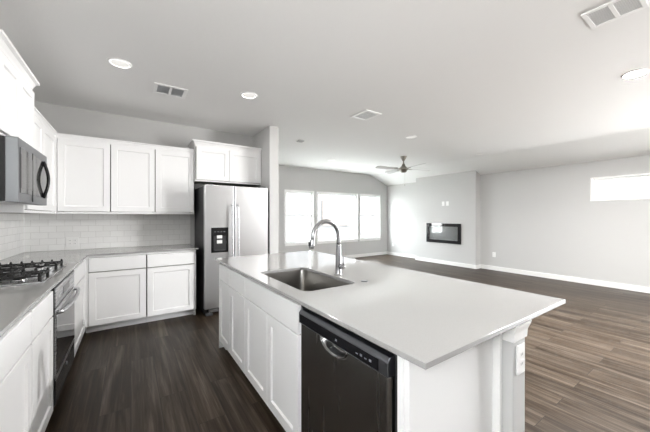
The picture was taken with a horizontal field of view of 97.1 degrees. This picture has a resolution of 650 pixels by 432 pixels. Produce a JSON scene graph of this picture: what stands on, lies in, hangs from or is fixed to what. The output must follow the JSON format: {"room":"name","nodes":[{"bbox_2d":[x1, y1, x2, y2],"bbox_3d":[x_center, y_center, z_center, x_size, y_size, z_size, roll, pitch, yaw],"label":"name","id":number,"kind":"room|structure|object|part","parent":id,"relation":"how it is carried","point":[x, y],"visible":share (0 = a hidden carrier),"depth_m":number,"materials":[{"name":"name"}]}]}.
{"room":"kitchen","nodes":[
{"label":"kitchen","id":0,"kind":"room"},
{"bbox_2d":[34,101,251,245],"bbox_3d":[-2.459,-0.018,4.246,2.802,2.725,0.150,0,0,-34],"label":"wall","id":1,"kind":"structure","parent":0,"point":[64,119],"depth_m":4.00,"materials":[{"name":"grey paint"}]},
{"bbox_2d":[57,137,110,213],"bbox_3d":[-2.987,-0.472,3.593,0.498,0.890,0.339,0,0,-34],"label":"upper cabinet","id":2,"kind":"object","parent":1,"relation":"attached to","point":[83,166],"visible":0.98,"depth_m":3.46,"materials":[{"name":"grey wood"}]},
{"bbox_3d":[-2.905,-0.039,3.472,0.498,0.024,0.016,0,0,-34],"label":"rail","id":3,"kind":"part","parent":2,"relation":"part of","materials":[{"name":"white paint"}]},
{"bbox_3d":[-2.905,-0.909,3.472,0.498,0.016,0.016,0,0,-34],"label":"rail","id":4,"kind":"part","parent":2,"relation":"part of","materials":[{"name":"white paint"}]},
{"bbox_2d":[24,211,189,251],"bbox_3d":[-2.820,0.183,3.906,1.804,0.496,0.010,0,0,-34],"label":"wall tile","id":5,"kind":"structure","parent":1,"relation":"attached to","point":[42,232],"depth_m":3.81,"materials":[{"name":"white tile"}]},
{"bbox_2d":[66,237,78,246],"bbox_3d":[-3.201,0.330,3.636,0.125,0.115,0.008,0,0,-34],"label":"wall outlet","id":6,"kind":"object","parent":5,"relation":"attached to","point":[74,241],"visible":1,"depth_m":3.63,"materials":[{"name":"white plastic"}]},
{"bbox_2d":[111,143,154,213],"bbox_3d":[-2.581,-0.472,3.867,0.482,0.890,0.339,0,0,-34],"label":"upper cabinet","id":7,"kind":"object","parent":1,"relation":"attached to","point":[132,167],"visible":1,"depth_m":3.73,"materials":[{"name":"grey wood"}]},
{"bbox_3d":[-2.499,-0.039,3.747,0.482,0.024,0.016,0,0,-34],"label":"rail","id":8,"kind":"part","parent":7,"relation":"part of","materials":[{"name":"white paint"}]},
{"bbox_3d":[-2.499,-0.909,3.747,0.482,0.016,0.016,0,0,-34],"label":"rail","id":9,"kind":"part","parent":7,"relation":"part of","materials":[{"name":"white paint"}]},
{"bbox_2d":[155,148,193,213],"bbox_3d":[-2.181,-0.472,4.138,0.485,0.890,0.339,0,0,-34],"label":"upper cabinet","id":10,"kind":"object","parent":1,"relation":"attached to","point":[174,170],"visible":0.93,"depth_m":4.00,"materials":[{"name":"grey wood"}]},
{"bbox_3d":[-2.099,-0.039,4.018,0.485,0.024,0.016,0,0,-34],"label":"rail","id":11,"kind":"part","parent":10,"relation":"part of","materials":[{"name":"white paint"}]},
{"bbox_3d":[-2.099,-0.909,4.018,0.485,0.016,0.016,0,0,-34],"label":"rail","id":12,"kind":"part","parent":10,"relation":"part of","materials":[{"name":"white paint"}]},
{"bbox_2d":[188,139,261,186],"bbox_3d":[-1.559,-0.792,4.498,1.021,0.585,0.441,0,0,-34],"label":"upper cabinet","id":13,"kind":"object","parent":1,"relation":"attached to","point":[216,163],"visible":0.88,"depth_m":4.32,"materials":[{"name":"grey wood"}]},
{"bbox_3d":[-1.959,-0.755,4.252,0.002,0.510,0.400,0,0,-34],"label":"panel","id":14,"kind":"part","parent":13,"relation":"part of","materials":[{"name":"white paint"}]},
{"bbox_3d":[-1.642,-0.756,4.214,0.458,0.467,0.019,0,0,-34],"label":"door","id":15,"kind":"part","parent":13,"relation":"part of","materials":[{"name":"white paint"}]},
{"bbox_3d":[-1.560,-1.048,4.497,1.020,0.075,0.441,0,0,-34],"label":"crown","id":16,"kind":"part","parent":13,"relation":"part of","materials":[{"name":"white paint"}]},
{"bbox_3d":[-1.448,-0.509,4.362,0.970,0.019,0.016,0,0,-34],"label":"rail","id":17,"kind":"part","parent":13,"relation":"part of","materials":[{"name":"white paint"}]},
{"bbox_3d":[-1.448,-1.002,4.362,0.970,0.016,0.016,0,0,-34],"label":"rail","id":18,"kind":"part","parent":13,"relation":"part of","materials":[{"name":"white paint"}]},
{"bbox_3d":[-1.245,-0.756,4.482,0.492,0.467,0.019,0,0,-34],"label":"door","id":19,"kind":"part","parent":13,"relation":"part of","materials":[{"name":"white paint"}]},
{"bbox_2d":[252,126,278,253],"bbox_3d":[-1.639,-0.018,5.671,0.155,2.725,3.070,0,0,-34],"label":"wall","id":20,"kind":"structure","parent":0,"point":[267,139],"depth_m":4.41,"materials":[{"name":"grey paint"}]},
{"bbox_2d":[0,0,649,185],"bbox_3d":[2.393,-1.252,2.194,8.837,0.495,13.650,0,0,-34],"label":"ceiling","id":21,"kind":"structure","parent":0,"point":[521,84],"depth_m":2.72,"materials":[{"name":"white paint"}]},
{"bbox_2d":[107,57,131,68],"bbox_3d":[-1.848,-1.375,2.587,0.184,0.010,0.184,0,0,-34],"label":"recessed light","id":22,"kind":"object","parent":21,"relation":"in","point":[120,63],"visible":1,"depth_m":2.58,"materials":[{"name":"white metal"}]},
{"bbox_2d":[153,82,187,98],"bbox_3d":[-1.703,-1.375,3.158,0.320,0.009,0.280,0,0,-34],"label":"ceiling vent","id":23,"kind":"object","parent":21,"relation":"in","point":[158,88],"visible":1,"depth_m":3.15,"materials":[{"name":"white metal"}]},
{"bbox_2d":[241,92,256,98],"bbox_3d":[-0.866,-1.375,3.272,0.184,0.010,0.184,0,0,-34],"label":"recessed light","id":24,"kind":"object","parent":21,"relation":"in","point":[249,95],"visible":1,"depth_m":3.27,"materials":[{"name":"white"}]},
{"bbox_2d":[350,109,380,120],"bbox_3d":[0.557,-1.375,3.922,0.280,0.009,0.330,0,0,-34],"label":"ceiling vent","id":25,"kind":"object","parent":21,"relation":"in","point":[364,115],"visible":1,"depth_m":3.91,"materials":[{"name":"white metal"}]},
{"bbox_2d":[375,156,429,185],"bbox_3d":[1.821,-1.036,6.654,1.083,0.688,1.083,0,0,25],"label":"ceiling fan","id":26,"kind":"object","parent":21,"relation":"hanging from","point":[403,169],"visible":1,"depth_m":6.59,"materials":[{"name":"silver metal"}]},
{"bbox_3d":[1.405,-1.095,6.502,0.545,0.041,0.148,0,0,-20],"label":"blade","id":27,"kind":"part","parent":26,"relation":"part of","materials":[{"name":"grey wood"}]},
{"bbox_3d":[1.669,-1.095,7.070,0.148,0.041,0.545,0,0,-20],"label":"blade","id":28,"kind":"part","parent":26,"relation":"part of","materials":[{"name":"grey wood"}]},
{"bbox_3d":[1.821,-1.107,6.654,0.236,0.215,0.236,0,0,-34],"label":"motor","id":29,"kind":"part","parent":26,"relation":"part of","materials":[{"name":"silver metal"}]},
{"bbox_2d":[406,135,416,138],"bbox_3d":[1.498,-1.375,4.998,0.184,0.010,0.184,0,0,-34],"label":"recessed light","id":30,"kind":"object","parent":21,"relation":"in","point":[410,136],"visible":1,"depth_m":4.97,"materials":[{"name":"white plastic"}]},
{"bbox_2d":[581,0,648,28],"bbox_3d":[1.936,-1.375,1.921,0.260,0.009,0.280,0,0,-34],"label":"ceiling vent","id":31,"kind":"object","parent":21,"relation":"in","point":[613,10],"visible":1,"depth_m":1.93,"materials":[{"name":"white metal"}]},
{"bbox_2d":[621,69,648,78],"bbox_3d":[2.999,-1.375,2.777,0.184,0.010,0.184,0,0,-34],"label":"recessed light","id":32,"kind":"object","parent":21,"relation":"in","point":[639,72],"visible":1,"depth_m":2.77,"materials":[{"name":"white"}]},
{"bbox_2d":[279,165,386,255],"bbox_3d":[-0.105,-0.018,8.654,5.730,2.725,0.150,0,0,-34],"label":"wall","id":33,"kind":"structure","parent":0,"point":[290,178],"depth_m":8.81,"materials":[{"name":"grey paint"}]},
{"bbox_2d":[284,189,313,245],"bbox_3d":[-0.738,0.050,8.180,0.970,1.560,0.145,0,0,-34],"label":"window","id":34,"kind":"structure","parent":33,"relation":"in","point":[297,242],"depth_m":8.15,"materials":[{"name":"white plastic"}]},
{"bbox_3d":[-0.751,-0.025,8.200,0.790,0.040,0.038,0,0,-34],"label":"meeting rail","id":35,"kind":"part","parent":34,"relation":"part of","materials":[{"name":"white plastic"}]},
{"bbox_2d":[286,191,375,243],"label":"window","id":36,"kind":"structure","parent":33,"relation":"in","point":[349,239],"depth_m":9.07,"materials":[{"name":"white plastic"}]},
{"bbox_3d":[0.411,0.756,8.922,1.615,0.022,0.085,0,0,-34],"label":"sill","id":37,"kind":"part","parent":36,"relation":"part of","materials":[{"name":"white paint"}]},
{"bbox_2d":[342,251,386,257],"bbox_3d":[-0.120,1.295,8.543,5.580,0.100,0.016,0,0,-34],"label":"baseboard","id":38,"kind":"structure","parent":33,"relation":"attached to","point":[385,252],"depth_m":9.53,"materials":[{"name":"white paint"}]},
{"bbox_2d":[360,194,380,240],"bbox_3d":[1.504,0.050,9.698,0.965,1.560,0.145,0,0,-34],"label":"window","id":39,"kind":"structure","parent":33,"relation":"in","point":[368,238],"depth_m":9.93,"materials":[{"name":"white plastic"}]},
{"bbox_2d":[45,254,649,431],"bbox_3d":[2.393,1.405,2.194,8.837,0.120,13.650,0,0,-34],"label":"floor","id":40,"kind":"structure","parent":0,"point":[587,357],"depth_m":2.44,"materials":[{"name":"brown wood"}]},
{"bbox_2d":[0,312,31,431],"bbox_3d":[-1.569,0.898,1.021,0.630,0.893,0.610,0,0,-34],"label":"base cabinet","id":41,"kind":"object","parent":40,"relation":"on","point":[15,347],"visible":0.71,"depth_m":1.27,"materials":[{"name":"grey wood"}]},
{"bbox_3d":[-1.316,0.559,1.192,0.019,0.157,0.592,0,0,-34],"label":"drawer","id":42,"kind":"part","parent":41,"relation":"part of","materials":[{"name":"white paint"}]},
{"bbox_2d":[28,291,52,431],"bbox_3d":[-1.876,0.898,1.474,0.630,0.893,0.485,0,0,-34],"label":"base cabinet","id":43,"kind":"object","parent":40,"relation":"on","point":[42,312],"visible":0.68,"depth_m":1.64,"materials":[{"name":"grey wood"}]},
{"bbox_3d":[-1.623,0.559,1.645,0.019,0.157,0.467,0,0,-34],"label":"drawer","id":44,"kind":"part","parent":43,"relation":"part of","materials":[{"name":"white paint"}]},
{"bbox_2d":[51,270,79,407],"bbox_3d":[-2.181,0.855,2.026,0.660,0.790,0.760,0,0,-34],"label":"oven","id":45,"kind":"object","parent":40,"relation":"on","point":[64,296],"visible":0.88,"depth_m":2.06,"materials":[{"name":"silver"}]},
{"bbox_3d":[-1.972,1.151,2.170,0.023,0.168,0.746,0,0,-34],"label":"panel","id":46,"kind":"part","parent":45,"relation":"part of","materials":[{"name":"black glass"}]},
{"bbox_3d":[-1.972,0.536,2.170,0.023,0.127,0.746,0,0,-34],"label":"control panel","id":47,"kind":"part","parent":45,"relation":"part of","materials":[{"name":"silver metal"}]},
{"bbox_3d":[-1.972,0.835,2.171,0.025,0.450,0.746,0,0,-34],"label":"door","id":48,"kind":"part","parent":45,"relation":"part of","materials":[{"name":"silver metal"}]},
{"bbox_3d":[-1.961,0.840,2.179,0.002,0.400,0.717,0,0,-34],"label":"door glass","id":49,"kind":"part","parent":45,"relation":"part of","materials":[{"name":"black glass"}]},
{"bbox_3d":[-1.936,0.630,2.195,0.064,0.025,0.740,0,0,-34],"label":"handle","id":50,"kind":"part","parent":45,"relation":"part of","materials":[{"name":"silver metal"}]},
{"bbox_2d":[73,259,84,356],"bbox_3d":[-2.697,0.898,2.687,0.630,0.893,0.903,0,0,-34],"label":"base cabinet","id":51,"kind":"object","parent":40,"relation":"on","point":[79,271],"visible":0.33,"depth_m":2.85,"materials":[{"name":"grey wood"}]},
{"bbox_3d":[-2.415,0.559,2.815,0.019,0.157,0.760,0,0,-34],"label":"drawer","id":52,"kind":"part","parent":51,"relation":"part of","materials":[{"name":"white paint"}]},
{"bbox_2d":[0,244,198,336],"bbox_3d":[-1.870,0.441,2.495,1.813,0.020,3.409,0,0,-34],"label":"countertop","id":53,"kind":"structure","parent":51,"relation":"on","point":[16,301],"depth_m":2.23,"materials":[{"name":"white stone"}]},
{"bbox_2d":[0,259,64,286],"bbox_3d":[-2.235,0.397,2.011,0.523,0.067,0.747,0,0,-34],"label":"gas cooktop","id":54,"kind":"object","parent":53,"relation":"in","point":[22,273],"visible":1,"depth_m":2.00,"materials":[{"name":"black metal"}]},
{"bbox_3d":[-1.994,0.416,1.875,0.080,0.012,0.080,0,0,-34],"label":"burner","id":55,"kind":"part","parent":54,"relation":"part of","materials":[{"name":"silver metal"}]},
{"bbox_2d":[85,253,146,332],"bbox_3d":[-2.626,0.898,3.641,0.590,0.893,0.630,0,0,-34],"label":"base cabinet","id":56,"kind":"object","parent":40,"relation":"on","point":[115,285],"visible":0.85,"depth_m":3.38,"materials":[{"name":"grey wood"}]},
{"bbox_3d":[-2.450,0.465,3.408,0.560,0.025,0.016,0,0,-34],"label":"rail","id":57,"kind":"part","parent":56,"relation":"part of","materials":[{"name":"white paint"}]},
{"bbox_3d":[-2.443,0.559,3.396,0.550,0.157,0.019,0,0,-34],"label":"drawer","id":58,"kind":"part","parent":56,"relation":"part of","materials":[{"name":"white paint"}]},
{"bbox_3d":[-2.443,0.949,3.396,0.550,0.604,0.019,0,0,-34],"label":"door","id":59,"kind":"part","parent":56,"relation":"part of","materials":[{"name":"white paint"}]},
{"bbox_2d":[146,250,195,321],"bbox_3d":[-2.145,0.898,3.966,0.568,0.893,0.630,0,0,-34],"label":"base cabinet","id":60,"kind":"object","parent":40,"relation":"on","point":[170,275],"visible":0.89,"depth_m":3.71,"materials":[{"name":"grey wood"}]},
{"bbox_3d":[-1.981,0.559,3.708,0.539,0.157,0.019,0,0,-34],"label":"drawer","id":61,"kind":"part","parent":60,"relation":"part of","materials":[{"name":"white paint"}]},
{"bbox_3d":[-1.981,0.949,3.708,0.539,0.604,0.019,0,0,-34],"label":"door","id":62,"kind":"part","parent":60,"relation":"part of","materials":[{"name":"white paint"}]},
{"bbox_3d":[-1.990,0.465,3.720,0.549,0.025,0.016,0,0,-34],"label":"rail","id":63,"kind":"part","parent":60,"relation":"part of","materials":[{"name":"white paint"}]},
{"bbox_2d":[219,262,226,349],"bbox_3d":[-0.823,0.898,3.054,0.567,0.893,0.100,0,0,-34],"label":"island end panel","id":64,"kind":"object","parent":40,"relation":"on","point":[221,345],"visible":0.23,"depth_m":2.93,"materials":[{"name":"white paint"}]},
{"bbox_3d":[-0.846,0.898,3.087,0.567,0.893,0.020,0,0,-34],"label":"panel","id":65,"kind":"part","parent":64,"relation":"part of","materials":[{"name":"white paint"}]},
{"bbox_2d":[219,263,230,352],"bbox_3d":[-0.740,0.898,2.920,0.560,0.893,0.375,0,0,-34],"label":"base cabinet","id":66,"kind":"object","parent":40,"relation":"on","point":[224,271],"visible":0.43,"depth_m":2.76,"materials":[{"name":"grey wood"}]},
{"bbox_3d":[-0.965,0.559,2.769,0.019,0.157,0.369,0,0,-34],"label":"drawer","id":67,"kind":"part","parent":66,"relation":"part of","materials":[{"name":"white paint"}]},
{"bbox_2d":[195,184,267,315],"bbox_3d":[-1.414,0.456,4.336,0.896,1.778,0.814,0,0,-34],"label":"refrigerator","id":68,"kind":"object","parent":40,"relation":"on","point":[231,221],"visible":0.69,"depth_m":3.99,"materials":[{"name":"grey metal"}]},
{"bbox_3d":[-1.455,0.415,3.944,0.390,1.664,0.073,0,0,-34],"label":"door","id":69,"kind":"part","parent":68,"relation":"part of","materials":[{"name":"silver metal"}]},
{"bbox_3d":[-1.434,0.327,3.912,0.225,0.340,0.005,0,0,-34],"label":"dispenser panel","id":70,"kind":"part","parent":68,"relation":"part of","materials":[{"name":"black plastic"}]},
{"bbox_3d":[-1.284,0.380,3.975,0.022,1.090,0.070,0,0,-34],"label":"handle","id":71,"kind":"part","parent":68,"relation":"part of","materials":[{"name":"silver metal"}]},
{"bbox_3d":[-1.219,0.380,4.019,0.022,1.090,0.070,0,0,-34],"label":"handle","id":72,"kind":"part","parent":68,"relation":"part of","materials":[{"name":"silver metal"}]},
{"bbox_3d":[-1.081,0.415,4.197,0.500,1.664,0.073,0,0,-34],"label":"door","id":73,"kind":"part","parent":68,"relation":"part of","materials":[{"name":"silver metal"}]},
{"bbox_2d":[230,269,246,373],"bbox_3d":[-0.518,0.898,2.592,0.560,0.893,0.417,0,0,-34],"label":"base cabinet","id":74,"kind":"object","parent":40,"relation":"on","point":[237,280],"visible":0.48,"depth_m":2.43,"materials":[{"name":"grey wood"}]},
{"bbox_3d":[-0.742,0.559,2.440,0.019,0.157,0.411,0,0,-34],"label":"drawer","id":75,"kind":"part","parent":74,"relation":"part of","materials":[{"name":"white paint"}]},
{"bbox_2d":[245,277,300,431],"bbox_3d":[-0.152,0.898,2.050,0.560,0.893,0.890,0,0,-34],"label":"base cabinet","id":76,"kind":"object","parent":40,"relation":"on","point":[272,325],"visible":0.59,"depth_m":1.81,"materials":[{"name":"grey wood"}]},
{"bbox_3d":[-0.499,0.949,2.082,0.019,0.604,0.437,0,0,-34],"label":"door","id":77,"kind":"part","parent":76,"relation":"part of","materials":[{"name":"white paint"}]},
{"bbox_3d":[-0.380,0.559,1.905,0.019,0.157,0.864,0,0,-34],"label":"drawer","id":78,"kind":"part","parent":76,"relation":"part of","materials":[{"name":"white paint"}]},
{"bbox_3d":[-0.256,0.949,1.722,0.019,0.604,0.423,0,0,-34],"label":"door","id":79,"kind":"part","parent":76,"relation":"part of","materials":[{"name":"white paint"}]},
{"bbox_2d":[215,251,565,369],"bbox_3d":[0.057,0.441,2.210,1.147,0.020,2.536,0,0,-34],"label":"countertop","id":80,"kind":"structure","parent":76,"relation":"on","point":[426,320],"depth_m":1.43,"materials":[{"name":"white stone"}]},
{"bbox_2d":[264,270,349,290],"bbox_3d":[-0.149,0.563,2.027,0.420,0.222,0.728,0,0,-34],"label":"sink","id":81,"kind":"object","parent":80,"relation":"in","point":[303,280],"visible":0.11,"depth_m":2.32,"materials":[{"name":"silver metal"}]},
{"bbox_2d":[308,219,344,274],"bbox_3d":[0.018,0.227,2.030,0.283,0.408,0.098,0,0,-34],"label":"faucet","id":82,"kind":"object","parent":80,"relation":"on","point":[338,271],"visible":1,"depth_m":2.08,"materials":[{"name":"silver metal"}]},
{"bbox_2d":[299,305,396,431],"bbox_3d":[0.268,0.902,1.391,0.557,0.885,0.668,0,0,-34],"label":"dishwasher","id":83,"kind":"object","parent":40,"relation":"on","point":[349,381],"visible":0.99,"depth_m":1.20,"materials":[{"name":"black metal"}]},
{"bbox_3d":[0.034,0.584,1.255,0.006,0.056,0.202,0,0,-34],"label":"pocket handle","id":84,"kind":"part","parent":83,"relation":"part of","materials":[{"name":"silver metal"}]},
{"bbox_3d":[0.063,0.521,1.255,0.060,0.068,0.628,0,0,-34],"label":"control panel","id":85,"kind":"part","parent":83,"relation":"part of","materials":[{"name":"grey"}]},
{"bbox_2d":[397,334,501,431],"bbox_3d":[0.501,0.898,1.096,0.571,0.893,0.053,0,0,-31],"label":"island end panel","id":86,"kind":"object","parent":40,"relation":"on","point":[462,392],"visible":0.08,"depth_m":1.08,"materials":[{"name":"white paint"}]},
{"bbox_3d":[0.283,0.898,0.937,0.030,0.893,0.006,0,0,-34],"label":"corner trim","id":87,"kind":"part","parent":86,"relation":"part of","materials":[{"name":"white paint"}]},
{"bbox_3d":[0.738,0.898,1.229,0.025,0.893,0.032,0,0,-34],"label":"scribe molding","id":88,"kind":"part","parent":86,"relation":"part of","materials":[{"name":"white paint"}]},
{"bbox_2d":[416,170,479,264],"bbox_3d":[3.403,0.035,8.110,0.230,2.620,1.845,0,0,-34],"label":"wall","id":89,"kind":"structure","parent":0,"point":[462,189],"depth_m":7.86,"materials":[{"name":"grey paint"}]},
{"bbox_2d":[426,223,460,244],"bbox_3d":[3.299,0.481,8.030,0.031,0.548,1.064,0,0,-34],"label":"electric fireplace","id":90,"kind":"object","parent":89,"relation":"attached to","point":[435,232],"visible":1,"depth_m":8.00,"materials":[{"name":"black glass"}]},
{"bbox_2d":[502,335,524,431],"bbox_3d":[0.131,0.898,2.255,0.115,0.893,2.492,0,0,-34],"label":"wall","id":91,"kind":"structure","parent":0,"point":[513,386],"depth_m":1.21,"materials":[{"name":"grey paint"}]},
{"bbox_2d":[502,320,531,342],"bbox_3d":[0.136,0.489,2.248,0.151,0.075,2.510,0,0,-34],"label":"trim","id":92,"kind":"structure","parent":91,"relation":"attached to","point":[515,334],"depth_m":1.20,"materials":[{"name":"white paint"}]},
{"bbox_2d":[516,342,524,375],"bbox_3d":[0.832,0.607,1.220,0.072,0.125,0.008,0,0,-34],"label":"wall outlet","id":93,"kind":"object","parent":91,"relation":"attached to","point":[520,349],"visible":1,"depth_m":1.21,"materials":[{"name":"white plastic"}]},
{"bbox_2d":[387,155,649,287],"bbox_3d":[5.990,-0.018,4.629,0.150,2.725,13.350,0,0,-34],"label":"wall","id":94,"kind":"structure","parent":0,"point":[544,219],"depth_m":6.10,"materials":[{"name":"grey paint"}]},
{"bbox_2d":[387,251,649,292],"bbox_3d":[4.373,1.295,6.664,0.246,0.100,8.134,0,0,-34],"label":"baseboard","id":95,"kind":"structure","parent":94,"relation":"attached to","point":[517,271],"depth_m":6.34,"materials":[{"name":"white paint"}]},
{"bbox_3d":[-0.593,-0.018,-1.144,0.150,2.725,11.170,0,0,-34],"label":"wall","id":96,"kind":"structure","parent":0,"visible":0},
{"bbox_2d":[0,213,23,259],"bbox_3d":[-2.615,0.158,1.986,0.010,0.546,3.400,0,0,-34],"label":"wall tile","id":97,"kind":"structure","parent":96,"relation":"attached to","point":[11,224],"depth_m":3.04,"materials":[{"name":"white tile"}]},
{"bbox_2d":[0,29,39,147],"bbox_3d":[-2.341,-0.811,1.949,0.421,0.607,0.847,0,0,-34],"label":"upper cabinet","id":98,"kind":"object","parent":96,"relation":"attached to","point":[17,81],"visible":0.8,"depth_m":1.99,"materials":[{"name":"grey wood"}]},
{"bbox_3d":[-2.087,-0.772,1.894,0.019,0.485,0.371,0,0,-34],"label":"door","id":99,"kind":"part","parent":98,"relation":"part of","materials":[{"name":"white paint"}]},
{"bbox_3d":[-2.341,-1.077,1.949,0.421,0.075,0.847,0,0,-34],"label":"crown","id":100,"kind":"part","parent":98,"relation":"part of","materials":[{"name":"white paint"}]},
{"bbox_2d":[0,135,49,205],"bbox_3d":[-2.297,-0.291,1.982,0.507,0.408,0.738,0,0,-34],"label":"microwave","id":101,"kind":"object","parent":98,"relation":"attached to","point":[24,172],"visible":1,"depth_m":1.85,"materials":[{"name":"black"}]},
{"bbox_3d":[-2.130,-0.292,2.110,0.004,0.289,0.702,0,0,-34],"label":"door glass","id":102,"kind":"part","parent":101,"relation":"part of","materials":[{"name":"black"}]},
{"bbox_3d":[-2.241,-0.289,2.305,0.052,0.299,0.022,0,0,-34],"label":"handle","id":103,"kind":"part","parent":101,"relation":"part of","materials":[{"name":"black"}]},
{"bbox_3d":[-2.298,-0.772,2.205,0.019,0.485,0.372,0,0,-34],"label":"door","id":104,"kind":"part","parent":98,"relation":"part of","materials":[{"name":"white paint"}]},
{"bbox_2d":[0,115,56,213],"bbox_3d":[-2.919,-0.472,2.740,0.349,0.890,1.188,0,0,-34],"label":"upper cabinet","id":105,"kind":"object","parent":96,"relation":"attached to","point":[45,142],"visible":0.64,"depth_m":2.95,"materials":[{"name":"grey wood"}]},
{"bbox_3d":[-2.595,-0.472,2.243,0.330,0.890,0.002,0,0,-34],"label":"panel","id":106,"kind":"part","parent":105,"relation":"part of","materials":[{"name":"white paint"}]},
{"bbox_3d":[-2.615,-0.476,2.585,0.019,0.842,0.530,0,0,-34],"label":"door","id":107,"kind":"part","parent":105,"relation":"part of","materials":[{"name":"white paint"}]},
{"bbox_3d":[-2.779,-0.039,2.801,0.016,0.024,1.078,0,0,-34],"label":"rail","id":108,"kind":"part","parent":105,"relation":"part of","materials":[{"name":"white paint"}]},
{"bbox_3d":[-2.917,-0.476,3.031,0.019,0.842,0.534,0,0,-34],"label":"door","id":109,"kind":"part","parent":105,"relation":"part of","materials":[{"name":"white paint"}]},
{"bbox_2d":[34,106,193,152],"bbox_3d":[-2.191,-0.940,3.245,1.504,0.045,1.208,0,0,-34],"label":"crown molding","id":110,"kind":"structure","parent":105,"relation":"attached to","point":[37,113],"depth_m":3.54,"materials":[{"name":"white paint"}]},
{"label":"outside","id":111,"kind":"structure","parent":0,"visible":0},
{"bbox_3d":[17.836,1.625,16.152,32.350,0.240,7.950,0,0,-34],"label":"ground","id":112,"kind":"structure","parent":111,"visible":0},
{"bbox_2d":[590,173,649,200],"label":"window","id":113,"kind":"structure","parent":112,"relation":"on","point":[636,186],"depth_m":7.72,"materials":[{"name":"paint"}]}
]}

